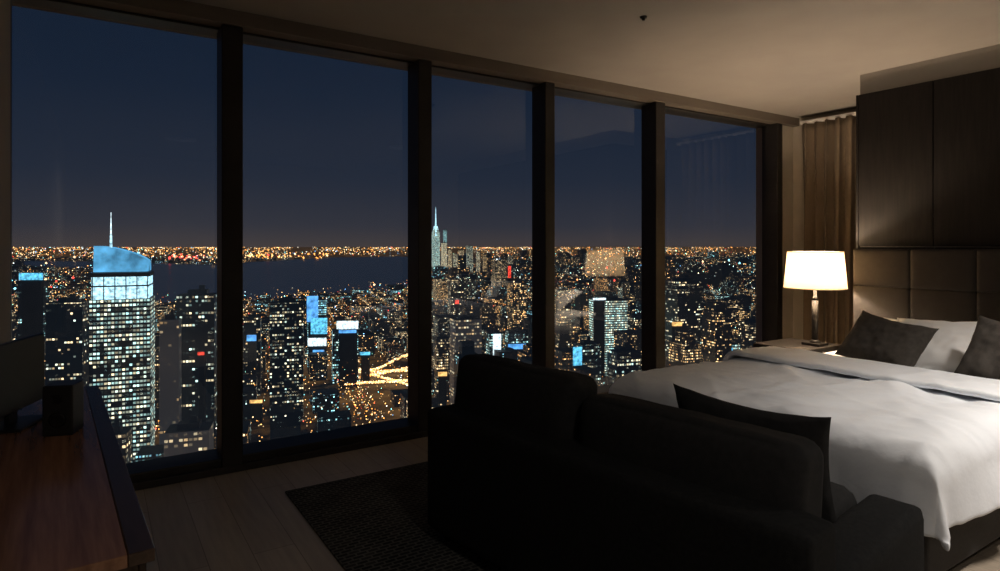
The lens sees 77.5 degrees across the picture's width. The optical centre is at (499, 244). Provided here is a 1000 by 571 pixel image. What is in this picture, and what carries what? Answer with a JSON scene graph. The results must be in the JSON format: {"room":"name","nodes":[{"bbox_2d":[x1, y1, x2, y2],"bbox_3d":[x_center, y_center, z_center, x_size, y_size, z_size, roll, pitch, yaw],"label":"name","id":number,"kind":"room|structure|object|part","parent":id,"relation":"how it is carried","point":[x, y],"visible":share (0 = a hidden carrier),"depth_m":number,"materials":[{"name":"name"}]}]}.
{"room":"hotel room","nodes":[
{"label":"hotel room","id":0,"kind":"room"},
{"bbox_2d":[0,0,9,343],"bbox_3d":[-0.659,-0.020,0.115,0.200,2.940,7.710,0,0,-33],"label":"wall","id":1,"kind":"structure","parent":0,"point":[4,4],"depth_m":3.19,"materials":[{"name":"paint"}]},
{"bbox_2d":[125,384,611,481],"bbox_3d":[0.196,1.405,5.362,7.150,0.090,0.280,0,0,-33],"label":"sill","id":2,"kind":"structure","parent":1,"relation":"attached to","point":[188,462],"depth_m":4.21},
{"bbox_2d":[762,123,782,341],"bbox_3d":[3.171,0.025,7.258,0.105,2.850,0.200,0,0,-33],"label":"mullion","id":3,"kind":"object","parent":2,"relation":"on","point":[772,135],"visible":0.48,"depth_m":7.20,"materials":[{"name":"metal"}]},
{"bbox_2d":[135,437,999,570],"bbox_3d":[2.381,1.525,2.357,7.740,0.150,8.160,0,0,-33],"label":"floor","id":4,"kind":"structure","parent":0,"point":[246,520],"depth_m":3.30,"materials":[{"name":"brown wood"}]},
{"bbox_2d":[10,0,11,340],"bbox_3d":[-2.771,0.025,3.399,0.155,2.850,0.200,0,0,-33],"label":"mullion","id":5,"kind":"object","parent":4,"relation":"on","point":[10,0],"visible":0.1,"depth_m":3.48,"materials":[{"name":"metal"}]},
{"bbox_2d":[0,385,154,570],"bbox_3d":[-1.565,1.075,2.160,0.400,0.750,2.070,0,0,-36],"label":"writing desk","id":6,"kind":"object","parent":4,"relation":"on","point":[68,502],"visible":0.97,"depth_m":1.69,"materials":[{"name":"brown wood"}]},
{"bbox_2d":[0,333,43,433],"bbox_3d":[-1.879,0.535,2.415,0.130,0.330,0.440,0,0,-13],"label":"monitor","id":7,"kind":"object","parent":6,"relation":"on","point":[21,359],"visible":0.89,"depth_m":2.43,"materials":[{"name":"black plastic"}]},
{"bbox_2d":[42,380,83,436],"bbox_3d":[-1.630,0.608,2.325,0.100,0.185,0.105,0,0,-13],"label":"speaker","id":8,"kind":"object","parent":6,"relation":"on","point":[62,401],"visible":1,"depth_m":2.28},
{"bbox_3d":[-1.030,0.910,1.726,0.018,0.320,0.640,0,0,-36],"label":"drawer","id":9,"kind":"part","parent":6,"relation":"part of","materials":[{"name":"brown wood"}]},
{"bbox_2d":[217,24,242,466],"bbox_3d":[-1.760,0.025,4.056,0.127,2.850,0.200,0,0,-33],"label":"mullion","id":10,"kind":"object","parent":4,"relation":"on","point":[229,38],"visible":0.84,"depth_m":3.98,"materials":[{"name":"metal"}]},
{"bbox_2d":[132,430,427,490],"bbox_3d":[0.262,1.427,5.261,7.150,0.045,0.040,0,0,-33],"label":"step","id":11,"kind":"structure","parent":4,"relation":"on","point":[215,471],"depth_m":4.10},
{"bbox_2d":[285,461,502,570],"bbox_3d":[0.271,1.444,2.823,1.670,0.012,3.040,0,0,-33],"label":"area rug","id":12,"kind":"object","parent":4,"relation":"on","point":[376,521],"visible":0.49,"depth_m":3.22,"materials":[{"name":"black carpet"}]},
{"bbox_2d":[427,354,923,570],"bbox_3d":[0.618,0.990,2.697,1.004,0.896,1.853,0,0,-41],"label":"sofa","id":13,"kind":"object","parent":12,"relation":"on","point":[531,468],"visible":1,"depth_m":2.26,"materials":[{"name":"fabric"}]},
{"bbox_2d":[454,354,596,440],"bbox_3d":[0.088,0.793,2.904,0.269,0.494,0.807,9,-6,-41],"label":"cushion","id":14,"kind":"object","parent":13,"relation":"on","point":[545,403],"depth_m":2.74,"materials":[{"name":"fabric"}]},
{"bbox_2d":[579,393,823,517],"bbox_3d":[0.669,0.838,2.260,0.269,0.463,0.909,9,-6,-41],"label":"cushion","id":15,"kind":"object","parent":13,"relation":"on","point":[779,472],"depth_m":2.08,"materials":[{"name":"fabric"}]},
{"bbox_2d":[673,384,836,522],"bbox_3d":[0.962,0.803,2.394,0.171,0.460,0.620,-18,13,-40],"label":"pillow","id":16,"kind":"object","parent":13,"relation":"on","point":[817,429],"depth_m":2.24,"materials":[{"name":"fabric"}]},
{"bbox_2d":[830,481,856,518],"bbox_3d":[0.926,1.038,2.495,0.700,0.210,0.720,0,0,-41],"label":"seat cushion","id":17,"kind":"object","parent":13,"relation":"on","point":[843,499],"depth_m":2.39,"materials":[{"name":"fabric"}]},
{"bbox_3d":[1.168,1.168,2.082,0.985,0.404,0.202,0,0,-41],"label":"arm","id":18,"kind":"part","parent":13,"relation":"part of","materials":[{"name":"fabric"}]},
{"bbox_2d":[408,59,431,431],"bbox_3d":[-0.619,0.025,4.797,0.113,2.850,0.200,0,0,-33],"label":"mullion","id":19,"kind":"object","parent":4,"relation":"on","point":[420,71],"visible":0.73,"depth_m":4.72,"materials":[{"name":"metal"}]},
{"bbox_2d":[532,82,554,368],"bbox_3d":[0.378,0.025,5.444,0.105,2.850,0.200,0,0,-33],"label":"mullion","id":20,"kind":"object","parent":4,"relation":"on","point":[543,95],"visible":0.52,"depth_m":5.37,"materials":[{"name":"metal"}]},
{"bbox_2d":[641,102,664,370],"bbox_3d":[1.521,0.025,6.186,0.130,2.850,0.200,0,0,-33],"label":"mullion","id":21,"kind":"object","parent":4,"relation":"on","point":[653,114],"visible":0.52,"depth_m":6.12,"materials":[{"name":"metal"}]},
{"bbox_2d":[753,338,840,352],"bbox_3d":[2.632,1.163,5.519,0.574,0.575,0.490,0,0,-33],"label":"nightstand","id":22,"kind":"object","parent":4,"relation":"on","point":[787,342],"visible":0.12,"depth_m":5.46,"materials":[{"name":"brown wood"}]},
{"bbox_2d":[783,251,847,346],"bbox_3d":[2.756,0.465,5.450,0.508,0.818,0.508,0,0,-33],"label":"table lamp","id":23,"kind":"object","parent":22,"relation":"on","point":[804,270],"visible":1,"depth_m":5.27,"materials":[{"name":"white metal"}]},
{"bbox_3d":[2.756,0.655,5.450,0.052,0.340,0.052,0,0,-33],"label":"stem","id":24,"kind":"part","parent":23,"relation":"part of","materials":[{"name":"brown metal"}]},
{"bbox_3d":[2.756,0.217,5.450,0.500,0.315,0.500,0,0,-33],"label":"lamp shade","id":25,"kind":"part","parent":23,"relation":"part of","materials":[{"name":"fabric"}]},
{"bbox_2d":[609,346,999,570],"bbox_3d":[2.350,0.940,3.809,2.829,1.020,2.069,0,0,-33],"label":"bed","id":26,"kind":"object","parent":4,"relation":"on","point":[928,440],"visible":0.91,"depth_m":2.88,"materials":[{"name":"fabric"}]},
{"bbox_2d":[835,310,938,366],"bbox_3d":[2.615,0.660,4.238,0.394,0.492,0.574,0,0,-26],"label":"throw pillow","id":27,"kind":"object","parent":26,"relation":"on","point":[872,337],"visible":0.91,"depth_m":4.16,"materials":[{"name":"brown fabric"}]},
{"bbox_3d":[2.372,0.985,3.913,2.666,0.262,1.684,0,0,-33],"label":"mattress","id":28,"kind":"part","parent":26,"relation":"part of","materials":[{"name":"white fabric"}]},
{"bbox_2d":[897,318,976,371],"bbox_3d":[2.959,0.668,4.187,0.640,0.185,0.460,-5,37,53],"label":"bed pillow","id":29,"kind":"object","parent":26,"relation":"on","point":[947,347],"depth_m":4.08,"materials":[{"name":"white fabric"}]},
{"bbox_2d":[954,315,999,379],"bbox_3d":[2.966,0.637,3.548,0.399,0.518,0.603,0,0,-29],"label":"throw pillow","id":30,"kind":"object","parent":26,"relation":"on","point":[981,358],"visible":0.9,"depth_m":3.65,"materials":[{"name":"brown fabric"}]},
{"bbox_2d":[853,248,999,325],"bbox_3d":[3.660,0.740,4.541,0.091,1.420,2.090,0,0,-33],"label":"headboard","id":31,"kind":"object","parent":4,"relation":"on","point":[951,285],"visible":0.41,"depth_m":4.91,"materials":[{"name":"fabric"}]},
{"bbox_2d":[185,0,999,117],"bbox_3d":[2.381,-1.578,2.357,7.740,0.224,8.160,0,0,-33],"label":"ceiling","id":32,"kind":"structure","parent":0,"point":[792,58],"depth_m":4.45,"materials":[{"name":"paint"}]},
{"bbox_2d":[12,0,798,128],"bbox_3d":[0.302,-1.445,5.466,7.440,0.090,0.380,0,0,-33],"label":"fascia","id":33,"kind":"object","parent":32,"relation":"attached to","point":[180,10],"visible":0.67,"depth_m":4.58,"materials":[{"name":"brown paint"}]},
{"bbox_2d":[12,0,769,127],"bbox_3d":[0.174,-1.393,5.396,7.150,0.015,0.160,0,0,-33],"label":"rail","id":34,"kind":"object","parent":33,"relation":"attached to","point":[60,5],"visible":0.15,"depth_m":4.44,"materials":[{"name":"metal"}]},
{"bbox_2d":[640,15,646,20],"bbox_3d":[0.937,-1.478,4.066,0.048,0.025,0.048,0,0,-33],"label":"smoke detector","id":35,"kind":"object","parent":32,"relation":"attached to","point":[643,17],"visible":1,"depth_m":4.05,"materials":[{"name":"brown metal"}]},
{"bbox_2d":[800,112,855,344],"bbox_3d":[3.791,0.010,6.641,0.182,2.850,1.210,0,0,-33],"label":"window curtain","id":36,"kind":"object","parent":32,"relation":"hanging from","point":[829,143],"visible":0.3,"depth_m":6.86,"materials":[{"name":"fabric"}]},
{"bbox_2d":[756,125,792,342],"bbox_3d":[3.280,0.025,7.448,0.285,2.850,0.300,0,0,-33],"label":"wall","id":37,"kind":"structure","parent":0,"point":[787,130],"depth_m":7.38,"materials":[{"name":"paint"}]},
{"bbox_2d":[793,108,855,338],"bbox_3d":[5.542,-0.020,4.410,0.200,2.940,8.160,0,0,-33],"label":"wall","id":38,"kind":"structure","parent":0,"point":[798,171],"depth_m":7.34,"materials":[{"name":"paint"}]},
{"bbox_2d":[860,44,999,247],"bbox_3d":[5.364,-0.020,3.280,1.330,2.940,6.060,0,0,-33],"label":"wall","id":39,"kind":"structure","parent":0,"point":[986,58],"depth_m":4.97,"materials":[{"name":"paint"}]},
{"bbox_2d":[856,95,859,248],"bbox_3d":[3.548,0.070,5.727,1.010,2.760,0.019,0,0,-33],"label":"end panel","id":40,"kind":"object","parent":39,"relation":"attached to","point":[857,96],"visible":0.14,"depth_m":5.45,"materials":[{"name":"brown wood"}]},
{"bbox_2d":[859,81,933,245],"bbox_3d":[3.301,-0.650,5.208,0.029,1.320,0.574,0,0,-33],"label":"panel","id":41,"kind":"object","parent":39,"relation":"attached to","point":[896,125],"visible":1,"depth_m":5.18,"materials":[{"name":"brown wood"}]},
{"bbox_2d":[860,247,999,248],"bbox_3d":[4.253,0.735,3.751,0.019,1.430,4.052,0,0,-33],"label":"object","id":42,"kind":"object","parent":39,"relation":"attached to","point":[860,247],"visible":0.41,"depth_m":5.07,"materials":[{"name":"brown wood"}]},
{"bbox_3d":[3.305,0.735,5.210,0.019,1.430,0.572,0,0,-33],"label":"panel","id":43,"kind":"part","parent":42,"relation":"part of","materials":[{"name":"brown wood"}]},
{"bbox_3d":[3.621,0.735,4.724,0.019,1.430,0.572,0,0,-33],"label":"panel","id":44,"kind":"part","parent":42,"relation":"part of","materials":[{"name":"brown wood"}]},
{"bbox_2d":[934,67,999,245],"bbox_3d":[3.616,-0.650,4.721,0.029,1.320,0.574,0,0,-33],"label":"panel","id":45,"kind":"object","parent":39,"relation":"attached to","point":[966,106],"visible":1,"depth_m":4.77,"materials":[{"name":"brown wood"}]},
{"label":"outside","id":46,"kind":"structure","parent":0,"visible":0},
{"bbox_2d":[12,247,755,444],"bbox_3d":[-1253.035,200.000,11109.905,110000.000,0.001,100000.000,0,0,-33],"label":"ground","id":47,"kind":"structure","parent":46,"point":[378,390],"depth_m":2059.73,"materials":[{"name":"black"}]},
{"bbox_2d":[19,273,42,337],"bbox_3d":[-663.112,119.775,881.110,28.444,160.449,18.131,0,0,-33],"label":"skyscraper","id":48,"kind":"structure","parent":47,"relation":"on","point":[32,283],"depth_m":880.92,"materials":[{"name":"black glass"}]},
{"bbox_3d":[-662.472,44.494,880.000,31.075,9.888,1.500,0,0,-6],"label":"panel","id":49,"kind":"part","parent":48,"relation":"part of","materials":[{"name":"blue glass"}]},
{"bbox_2d":[18,280,48,341],"bbox_3d":[-682.654,122.003,911.669,35.702,155.994,32.418,0,0,-33],"label":"office tower","id":50,"kind":"structure","parent":47,"relation":"on","point":[45,282],"depth_m":911.10,"materials":[{"name":"grey glass"}]},
{"bbox_2d":[28,247,93,258],"label":"city lights","id":51,"kind":"object","parent":47,"relation":"on","point":[73,248],"depth_m":8029.89},
{"bbox_2d":[46,294,89,386],"bbox_3d":[-437.706,124.860,632.693,37.448,150.279,33.071,0,0,-33],"label":"office tower","id":52,"kind":"structure","parent":47,"relation":"on","point":[67,319],"depth_m":621.62,"materials":[{"name":"grey"}]},
{"bbox_2d":[89,221,154,461],"bbox_3d":[-325.656,86.228,538.868,49.717,227.544,44.173,0,0,-33],"label":"skyscraper","id":53,"kind":"structure","parent":47,"relation":"on","point":[122,302],"depth_m":523.65,"materials":[{"name":"grey glass"}]},
{"bbox_3d":[-325.656,11.685,538.868,39.067,21.701,33.207,0,0,-24],"label":"crown","id":54,"kind":"part","parent":53,"relation":"part of","materials":[{"name":"blue glass"}]},
{"bbox_2d":[112,419,131,462],"bbox_3d":[-264.711,160.045,427.241,21.363,79.910,18.866,0,0,-33],"label":"apartment tower","id":55,"kind":"structure","parent":47,"relation":"on","point":[123,435],"depth_m":425.98,"materials":[{"name":"grey"}]},
{"bbox_2d":[159,309,180,444],"bbox_3d":[-278.136,127.300,525.883,17.357,145.400,15.329,0,0,-33],"label":"apartment tower","id":56,"kind":"structure","parent":47,"relation":"on","point":[169,327],"depth_m":520.40,"materials":[{"name":"grey"}]},
{"bbox_2d":[123,247,216,262],"label":"city lights","id":57,"kind":"object","parent":47,"relation":"on","point":[169,257],"depth_m":7709.09},
{"bbox_2d":[164,415,213,456],"bbox_3d":[-230.198,163.536,461.880,35.048,72.928,30.952,0,0,-33],"label":"apartment tower","id":58,"kind":"structure","parent":47,"relation":"on","point":[192,435],"depth_m":452.68,"materials":[{"name":"grey"}]},
{"bbox_2d":[176,285,216,426],"bbox_3d":[-277.125,118.472,572.634,38.013,163.056,34.051,0,0,-33],"label":"office tower","id":59,"kind":"structure","parent":47,"relation":"on","point":[197,308],"depth_m":561.04,"materials":[{"name":"grey glass"}]},
{"bbox_2d":[198,352,205,421],"bbox_3d":[-259.324,146.372,541.953,7.170,107.255,7.164,0,0,-33],"label":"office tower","id":60,"kind":"structure","parent":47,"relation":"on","point":[202,355],"depth_m":541.13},
{"bbox_2d":[243,311,260,396],"bbox_3d":[-329.097,144.042,828.394,24.764,111.917,21.870,0,0,-33],"label":"apartment tower","id":61,"kind":"structure","parent":47,"relation":"on","point":[252,323],"depth_m":821.71,"materials":[{"name":"grey"}]},
{"bbox_2d":[247,335,256,375],"bbox_3d":[-319.378,157.785,801.746,12.396,84.430,9.859,0,0,-33],"label":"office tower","id":62,"kind":"structure","parent":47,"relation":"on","point":[252,339],"depth_m":800.91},
{"bbox_3d":[-319.101,119.422,800.000,11.557,7.705,1.500,0,0,-6],"label":"panel","id":63,"kind":"part","parent":62,"relation":"part of","materials":[{"name":"blue glass"}]},
{"bbox_2d":[250,400,262,422],"bbox_3d":[-274.470,187.079,701.683,13.980,25.843,10.675,0,0,-33],"label":"skyscraper","id":64,"kind":"structure","parent":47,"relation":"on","point":[256,405],"depth_m":700.96,"materials":[{"name":"gold metal"}]},
{"bbox_3d":[-274.157,175.843,700.000,13.483,3.371,1.500,0,0,-6],"label":"panel","id":65,"kind":"part","parent":64,"relation":"part of","materials":[{"name":"gold metal"}]},
{"bbox_2d":[243,247,303,258],"label":"city lights","id":66,"kind":"object","parent":47,"relation":"on","point":[248,247],"depth_m":8692.99},
{"bbox_2d":[270,295,302,421],"bbox_3d":[-244.225,128.584,714.331,42.281,142.832,37.339,0,0,-33],"label":"office tower","id":67,"kind":"structure","parent":47,"relation":"on","point":[286,314],"depth_m":700.96,"materials":[{"name":"grey glass"}]},
{"bbox_2d":[307,296,317,374],"bbox_3d":[-289.302,139.294,961.570,16.830,121.413,12.144,0,0,-33],"label":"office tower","id":68,"kind":"structure","parent":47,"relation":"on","point":[312,301],"depth_m":959.50,"materials":[{"name":"blue glass"}]},
{"bbox_3d":[-288.924,98.620,960.000,16.950,40.064,1.500,0,0,-6],"label":"panel","id":69,"kind":"part","parent":68,"relation":"part of","materials":[{"name":"blue glass"}]},
{"bbox_2d":[307,294,326,369],"bbox_3d":[-297.221,140.141,1011.853,34.969,119.718,30.882,0,0,-33],"label":"office tower","id":70,"kind":"structure","parent":47,"relation":"on","point":[322,303],"depth_m":1002.61,"materials":[{"name":"grey"}]},
{"bbox_2d":[308,338,325,351],"bbox_3d":[-279.626,170.907,951.228,25.461,58.186,16.594,0,0,-33],"label":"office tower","id":71,"kind":"structure","parent":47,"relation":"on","point":[313,343],"depth_m":949.95,"materials":[{"name":"white"}]},
{"bbox_3d":[-279.053,147.913,950.000,27.448,12.199,1.500,0,0,-6],"label":"panel","id":72,"kind":"part","parent":71,"relation":"part of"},
{"bbox_2d":[311,318,326,351],"bbox_3d":[-277.974,155.951,956.324,23.059,88.098,15.355,0,0,-33],"label":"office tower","id":73,"kind":"structure","parent":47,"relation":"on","point":[318,325],"depth_m":954.60,"materials":[{"name":"blue glass"}]},
{"bbox_3d":[-277.456,124.165,955.000,24.526,24.526,1.500,0,0,-6],"label":"panel","id":74,"kind":"part","parent":73,"relation":"part of","materials":[{"name":"blue glass"}]},
{"bbox_2d":[332,329,357,383],"bbox_3d":[-227.535,158.119,914.547,42.916,83.762,37.900,0,0,-33],"label":"office tower","id":75,"kind":"structure","parent":47,"relation":"on","point":[335,332],"depth_m":897.20,"materials":[{"name":"grey glass"}]},
{"bbox_2d":[339,330,355,388],"bbox_3d":[-212.975,159.214,869.351,22.368,81.573,14.999,0,0,-33],"label":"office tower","id":76,"kind":"structure","parent":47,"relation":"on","point":[347,337],"depth_m":868.75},
{"bbox_3d":[-212.472,120.517,868.000,23.685,4.180,1.500,0,0,-6],"label":"panel","id":77,"kind":"part","parent":76,"relation":"part of","materials":[{"name":"blue glass"}]},
{"bbox_2d":[337,321,357,387],"bbox_3d":[-213.569,153.066,871.167,27.005,93.868,17.389,0,0,-33],"label":"billboard","id":78,"kind":"object","parent":47,"relation":"on","point":[341,325],"visible":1,"depth_m":869.81},
{"bbox_3d":[-212.961,111.718,870.000,29.326,11.172,1.500,0,0,-6],"label":"panel","id":79,"kind":"part","parent":78,"relation":"part of","materials":[{"name":"white plastic"}]},
{"bbox_2d":[307,247,407,258],"label":"city lights","id":80,"kind":"object","parent":47,"relation":"on","point":[326,247],"depth_m":8684.08},
{"bbox_2d":[360,352,369,381],"bbox_3d":[-195.355,177.287,901.652,14.772,45.425,11.083,0,0,-33],"label":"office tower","id":81,"kind":"structure","parent":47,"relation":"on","point":[365,356],"depth_m":900.93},
{"bbox_3d":[-195.024,156.742,900.000,14.446,4.334,1.500,0,0,-6],"label":"panel","id":82,"kind":"part","parent":81,"relation":"part of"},
{"bbox_2d":[345,354,407,422],"label":"city lights","id":83,"kind":"object","parent":47,"relation":"on","point":[385,371],"depth_m":907.33},
{"bbox_2d":[12,260,755,461],"bbox_3d":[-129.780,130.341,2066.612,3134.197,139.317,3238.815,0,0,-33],"label":"city buildings","id":84,"kind":"structure","parent":47,"relation":"on","point":[718,334],"depth_m":1159.64,"materials":[{"name":"concrete"},{"name":"glass"}]},
{"bbox_2d":[12,249,755,292],"bbox_3d":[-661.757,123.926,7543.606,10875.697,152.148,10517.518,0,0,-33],"label":"city buildings","id":85,"kind":"structure","parent":47,"relation":"on","point":[715,268],"depth_m":3976.06,"materials":[{"name":"concrete"},{"name":"glass"}]},
{"bbox_2d":[432,210,439,266],"bbox_3d":[-414.408,-21.990,4018.319,54.043,443.981,47.726,0,0,-33],"label":"tower","id":86,"kind":"structure","parent":47,"relation":"on","point":[435,234],"depth_m":4003.33,"materials":[{"name":"grey"}]},
{"bbox_2d":[434,331,449,399],"bbox_3d":[-75.120,155.711,806.896,20.346,88.578,17.967,0,0,-33],"label":"apartment tower","id":87,"kind":"structure","parent":47,"relation":"on","point":[442,342],"depth_m":801.30,"materials":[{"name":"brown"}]},
{"bbox_2d":[438,372,446,405],"bbox_3d":[-64.857,171.348,701.793,11.208,57.303,9.246,0,0,-33],"label":"skyscraper","id":88,"kind":"structure","parent":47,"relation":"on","point":[442,375],"depth_m":700.96,"materials":[{"name":"gold metal"}]},
{"bbox_3d":[-64.607,144.944,700.000,10.112,4.494,1.500,0,0,-6],"label":"panel","id":89,"kind":"part","parent":88,"relation":"part of","materials":[{"name":"yellow glass"}]},
{"bbox_2d":[441,242,446,266],"bbox_3d":[-369.730,89.419,4113.255,39.102,221.162,34.531,0,0,-33],"label":"tower","id":90,"kind":"structure","parent":47,"relation":"on","point":[443,245],"depth_m":4102.27,"materials":[{"name":"grey"}]},
{"bbox_2d":[443,229,446,242],"bbox_3d":[-380.432,44.234,4309.268,27.339,311.531,24.144,0,0,-33],"label":"tower","id":91,"kind":"structure","parent":47,"relation":"on","point":[444,230],"depth_m":4301.24,"materials":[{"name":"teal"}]},
{"bbox_2d":[448,249,451,266],"bbox_3d":[-313.675,111.650,3908.406,24.796,176.700,21.898,0,0,-33],"label":"tower","id":92,"kind":"structure","parent":47,"relation":"on","point":[449,250],"depth_m":3901.06,"materials":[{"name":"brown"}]},
{"bbox_2d":[453,253,457,266],"bbox_3d":[-279.321,124.170,3910.507,30.995,151.660,27.372,0,0,-33],"label":"tower","id":93,"kind":"structure","parent":47,"relation":"on","point":[455,255],"depth_m":3902.01,"materials":[{"name":"grey"}]},
{"bbox_2d":[455,300,458,315],"bbox_3d":[-83.030,152.970,1201.871,9.229,94.061,8.226,0,0,-33],"label":"billboard","id":94,"kind":"object","parent":47,"relation":"on","point":[456,301],"visible":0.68,"depth_m":1200.84},
{"bbox_2d":[458,249,463,254],"bbox_3d":[-282.611,114.058,4514.548,42.916,171.884,37.900,0,0,-33],"label":"tower","id":95,"kind":"structure","parent":47,"relation":"on","point":[460,252],"depth_m":4503.26,"materials":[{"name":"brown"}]},
{"bbox_2d":[450,312,481,403],"bbox_3d":[-40.567,139.339,732.570,36.256,121.323,31.540,0,0,-33],"label":"office tower","id":96,"kind":"structure","parent":47,"relation":"on","point":[464,327],"depth_m":723.56,"materials":[{"name":"grey glass"}]},
{"bbox_2d":[466,245,472,271],"bbox_3d":[-211.306,99.451,4316.218,47.844,201.098,42.252,0,0,-33],"label":"tower","id":97,"kind":"structure","parent":47,"relation":"on","point":[469,249],"depth_m":4301.24,"materials":[{"name":"grey"}]},
{"bbox_2d":[476,251,479,271],"bbox_3d":[-148.633,119.596,4209.052,26.704,160.809,23.582,0,0,-33],"label":"tower","id":98,"kind":"structure","parent":47,"relation":"on","point":[477,252],"depth_m":4202.63,"materials":[{"name":"grey"}]},
{"bbox_2d":[483,254,486,270],"bbox_3d":[-96.515,128.103,4008.621,25.432,143.795,22.459,0,0,-33],"label":"tower","id":99,"kind":"structure","parent":47,"relation":"on","point":[484,255],"depth_m":4002.35,"materials":[{"name":"grey"}]},
{"bbox_2d":[482,324,489,353],"bbox_3d":[-30.859,164.218,1011.853,34.969,71.563,30.882,0,0,-33],"label":"apartment tower","id":100,"kind":"structure","parent":47,"relation":"on","point":[484,329],"depth_m":1001.87,"materials":[{"name":"grey"}]},
{"bbox_2d":[486,326,502,354],"bbox_3d":[-7.573,156.032,857.785,22.968,87.936,20.284,0,0,-33],"label":"office tower","id":101,"kind":"structure","parent":47,"relation":"on","point":[489,335],"depth_m":852.57,"materials":[{"name":"grey glass"}]},
{"bbox_2d":[493,334,500,354],"bbox_3d":[-4.257,159.286,831.775,11.657,81.429,9.477,0,0,-33],"label":"billboard","id":102,"kind":"object","parent":47,"relation":"on","point":[496,337],"visible":0.43,"depth_m":829.16},
{"bbox_2d":[473,247,531,260],"label":"city lights","id":103,"kind":"object","parent":47,"relation":"on","point":[475,247],"depth_m":7299.17},
{"bbox_2d":[508,266,510,281],"bbox_3d":[22.677,125.281,1501.887,8.833,149.438,8.022,0,0,-33],"label":"billboard","id":104,"kind":"object","parent":47,"relation":"on","point":[509,267],"visible":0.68,"depth_m":1499.41},
{"bbox_2d":[508,255,512,263],"bbox_3d":[60.839,127.782,3609.699,28.611,144.437,25.267,0,0,-33],"label":"tower","id":105,"kind":"structure","parent":47,"relation":"on","point":[510,257],"depth_m":3601.73,"materials":[{"name":"grey"}]},
{"bbox_2d":[508,344,522,350],"bbox_3d":[23.478,169.920,881.294,23.798,60.161,15.736,0,0,-33],"label":"billboard","id":106,"kind":"object","parent":47,"relation":"on","point":[519,347],"visible":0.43,"depth_m":879.41},
{"bbox_2d":[505,324,527,346],"bbox_3d":[24.138,158.119,911.390,34.271,83.762,30.699,0,0,-33],"label":"office tower","id":107,"kind":"structure","parent":47,"relation":"on","point":[515,335],"depth_m":901.81,"materials":[{"name":"grey"}]},
{"bbox_2d":[556,294,570,347],"bbox_3d":[92.475,135.727,907.273,21.458,128.546,18.950,0,0,-33],"label":"apartment tower","id":108,"kind":"structure","parent":47,"relation":"on","point":[563,305],"depth_m":900.71,"materials":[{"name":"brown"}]},
{"bbox_2d":[573,347,581,365],"bbox_3d":[84.346,155.666,681.802,10.971,88.668,9.124,0,0,-33],"label":"billboard","id":109,"kind":"object","parent":47,"relation":"on","point":[577,351],"visible":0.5,"depth_m":679.23},
{"bbox_2d":[574,336,600,384],"bbox_3d":[99.122,152.180,709.805,28.929,95.640,25.548,0,0,-33],"label":"office tower","id":110,"kind":"structure","parent":47,"relation":"on","point":[591,351],"depth_m":702.16,"materials":[{"name":"grey glass"}]},
{"bbox_2d":[593,298,605,377],"bbox_3d":[148.108,139.559,931.490,18.849,120.883,13.185,0,0,-33],"label":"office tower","id":111,"kind":"structure","parent":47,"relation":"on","point":[598,303],"depth_m":931.35,"materials":[{"name":"black glass"}]},
{"bbox_2d":[589,293,626,375],"bbox_3d":[168.029,137.934,969.279,58.987,124.132,53.560,0,0,-33],"label":"office tower","id":112,"kind":"structure","parent":47,"relation":"on","point":[615,308],"depth_m":951.57,"materials":[{"name":"grey glass"}]},
{"bbox_2d":[607,342,640,383],"bbox_3d":[125.531,149.242,630.689,31.536,101.515,27.850,0,0,-33],"label":"office tower","id":113,"kind":"structure","parent":47,"relation":"on","point":[622,360],"depth_m":622.53,"materials":[{"name":"grey glass"}]},
{"bbox_2d":[627,312,640,329],"bbox_3d":[244.761,160.446,1113.038,38.466,79.108,33.970,0,0,-33],"label":"office tower","id":114,"kind":"structure","parent":47,"relation":"on","point":[633,321],"depth_m":1100.08,"materials":[{"name":"grey"}]},
{"bbox_2d":[672,322,681,340],"bbox_3d":[246.853,153.764,871.667,14.376,92.472,10.879,0,0,-33],"label":"billboard","id":115,"kind":"object","parent":47,"relation":"on","point":[675,325],"visible":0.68,"depth_m":870.44,"materials":[{"name":"gold metal"}]},
{"bbox_3d":[247.175,110.321,870.000,13.965,5.586,1.500,0,0,-6],"label":"panel","id":116,"kind":"part","parent":115,"relation":"part of","materials":[{"name":"gold metal"}]},
{"bbox_2d":[665,275,703,358],"bbox_3d":[269.681,122.003,918.092,52.187,155.994,45.398,0,0,-33],"label":"apartment tower","id":117,"kind":"structure","parent":47,"relation":"on","point":[684,296],"depth_m":904.01,"materials":[{"name":"grey"}]},
{"bbox_2d":[665,247,721,256],"label":"city lights","id":118,"kind":"object","parent":47,"relation":"on","point":[667,247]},
{"bbox_2d":[717,295,742,326],"bbox_3d":[486.030,153.384,1316.505,47.610,93.233,41.416,0,0,-33],"label":"apartment tower","id":119,"kind":"structure","parent":47,"relation":"on","point":[732,303],"depth_m":1300.96,"materials":[{"name":"grey"}]},
{"bbox_2d":[732,342,739,349],"bbox_3d":[287.919,160.205,815.333,46.914,79.589,42.597,0,0,-33],"label":"office tower","id":120,"kind":"structure","parent":47,"relation":"on","point":[735,346],"depth_m":803.46,"materials":[{"name":"grey"}]},
{"bbox_2d":[738,316,755,348],"bbox_3d":[409.725,157.798,1012.930,38.148,84.404,33.689,0,0,-33],"label":"apartment tower","id":121,"kind":"structure","parent":47,"relation":"on","point":[746,328],"depth_m":1003.83,"materials":[{"name":"grey"}]},
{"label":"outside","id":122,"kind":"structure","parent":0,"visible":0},
{"bbox_2d":[24,256,440,304],"bbox_3d":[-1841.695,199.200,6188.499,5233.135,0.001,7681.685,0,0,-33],"label":"river water","id":123,"kind":"structure","parent":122,"point":[333,274],"depth_m":3939.34,"materials":[{"name":"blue liquid"}]}
]}

